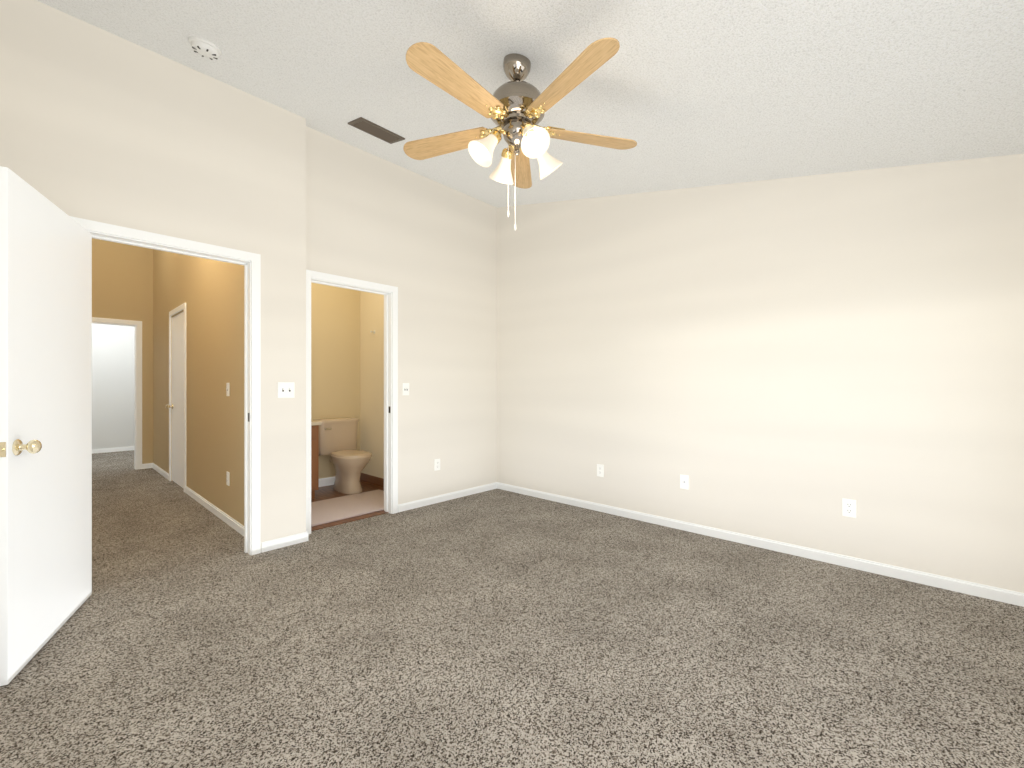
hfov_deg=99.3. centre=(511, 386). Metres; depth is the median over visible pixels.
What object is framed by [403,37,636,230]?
fan
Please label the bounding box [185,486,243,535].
baseboard
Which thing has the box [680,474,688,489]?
outlet
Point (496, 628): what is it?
floor
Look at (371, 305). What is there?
wall
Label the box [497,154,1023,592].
wall
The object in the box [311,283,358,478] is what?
wall
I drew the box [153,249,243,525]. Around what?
wall
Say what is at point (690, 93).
ceiling
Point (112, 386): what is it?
wall
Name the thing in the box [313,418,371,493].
toilet
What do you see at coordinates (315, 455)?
bathroom vanity
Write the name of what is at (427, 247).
wall
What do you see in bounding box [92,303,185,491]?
trim
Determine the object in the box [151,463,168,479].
baseboard
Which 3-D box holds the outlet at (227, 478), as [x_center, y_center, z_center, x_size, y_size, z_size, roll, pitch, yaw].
[-2.440,0.790,3.735,0.072,0.116,0.010,0,0,43]
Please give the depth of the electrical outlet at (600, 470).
4.09 m
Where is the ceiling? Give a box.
[37,0,1023,207]
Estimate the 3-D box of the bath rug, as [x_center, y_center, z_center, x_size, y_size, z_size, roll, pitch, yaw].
[-1.577,1.159,4.250,0.723,0.020,1.040,0,0,43]
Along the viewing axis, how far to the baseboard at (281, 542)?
3.19 m
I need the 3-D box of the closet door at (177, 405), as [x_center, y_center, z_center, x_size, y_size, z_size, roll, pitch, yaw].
[-3.956,0.154,5.132,0.776,2.018,0.105,0,0,43]
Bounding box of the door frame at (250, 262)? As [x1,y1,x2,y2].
[70,216,260,554]
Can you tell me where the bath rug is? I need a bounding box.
[311,489,383,525]
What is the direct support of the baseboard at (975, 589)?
attached to the wall at (793, 360)
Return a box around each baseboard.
[92,446,133,453]
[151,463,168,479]
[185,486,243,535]
[261,531,307,551]
[319,473,383,486]
[398,482,496,511]
[497,482,1023,606]
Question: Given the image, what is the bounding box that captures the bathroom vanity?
[311,420,321,498]
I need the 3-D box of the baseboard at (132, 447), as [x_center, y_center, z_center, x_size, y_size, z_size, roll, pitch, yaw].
[-7.379,1.140,7.621,0.013,0.070,3.280,0,0,43]
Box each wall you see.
[0,0,305,541]
[92,238,152,463]
[92,323,133,448]
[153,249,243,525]
[306,126,496,503]
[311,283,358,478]
[359,291,383,478]
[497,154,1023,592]
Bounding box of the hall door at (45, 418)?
[0,166,91,685]
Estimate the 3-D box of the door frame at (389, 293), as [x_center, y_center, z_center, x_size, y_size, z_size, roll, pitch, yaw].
[-1.407,0.124,3.796,0.152,2.102,0.849,0,0,43]
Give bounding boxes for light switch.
[226,383,229,395]
[278,382,294,397]
[403,383,408,394]
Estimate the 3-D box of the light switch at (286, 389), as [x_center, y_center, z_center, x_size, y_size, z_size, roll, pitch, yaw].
[-1.660,0.025,3.204,0.015,0.116,0.116,0,0,43]
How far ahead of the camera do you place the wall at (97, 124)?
2.73 m
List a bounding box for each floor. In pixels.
[0,450,1023,767]
[311,480,387,530]
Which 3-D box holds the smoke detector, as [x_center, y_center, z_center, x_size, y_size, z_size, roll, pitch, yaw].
[-1.757,-1.931,2.493,0.160,0.051,0.160,16,11,42]
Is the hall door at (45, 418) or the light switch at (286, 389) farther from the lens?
the light switch at (286, 389)
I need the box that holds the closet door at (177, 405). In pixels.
[166,312,183,488]
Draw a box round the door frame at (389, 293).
[306,270,397,533]
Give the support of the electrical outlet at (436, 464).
attached to the wall at (427, 247)
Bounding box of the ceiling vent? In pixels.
[348,117,404,143]
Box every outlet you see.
[226,471,229,485]
[434,459,439,470]
[597,464,603,476]
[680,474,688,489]
[842,498,855,517]
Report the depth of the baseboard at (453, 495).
4.47 m
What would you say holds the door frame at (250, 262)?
attached to the wall at (97, 124)
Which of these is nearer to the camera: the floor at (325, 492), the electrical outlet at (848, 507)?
the electrical outlet at (848, 507)
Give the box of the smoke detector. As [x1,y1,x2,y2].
[188,36,221,59]
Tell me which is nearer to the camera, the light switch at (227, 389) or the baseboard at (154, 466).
the light switch at (227, 389)
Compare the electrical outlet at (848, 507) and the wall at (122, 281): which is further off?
the wall at (122, 281)
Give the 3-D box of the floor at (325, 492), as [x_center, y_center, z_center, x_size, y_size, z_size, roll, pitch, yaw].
[-1.859,1.172,4.390,1.500,0.006,1.500,0,0,43]
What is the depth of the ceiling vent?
3.31 m
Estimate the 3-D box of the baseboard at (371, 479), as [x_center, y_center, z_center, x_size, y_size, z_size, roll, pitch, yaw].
[-1.625,1.125,4.697,1.425,0.100,0.730,0,0,43]
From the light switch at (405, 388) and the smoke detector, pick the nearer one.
the smoke detector

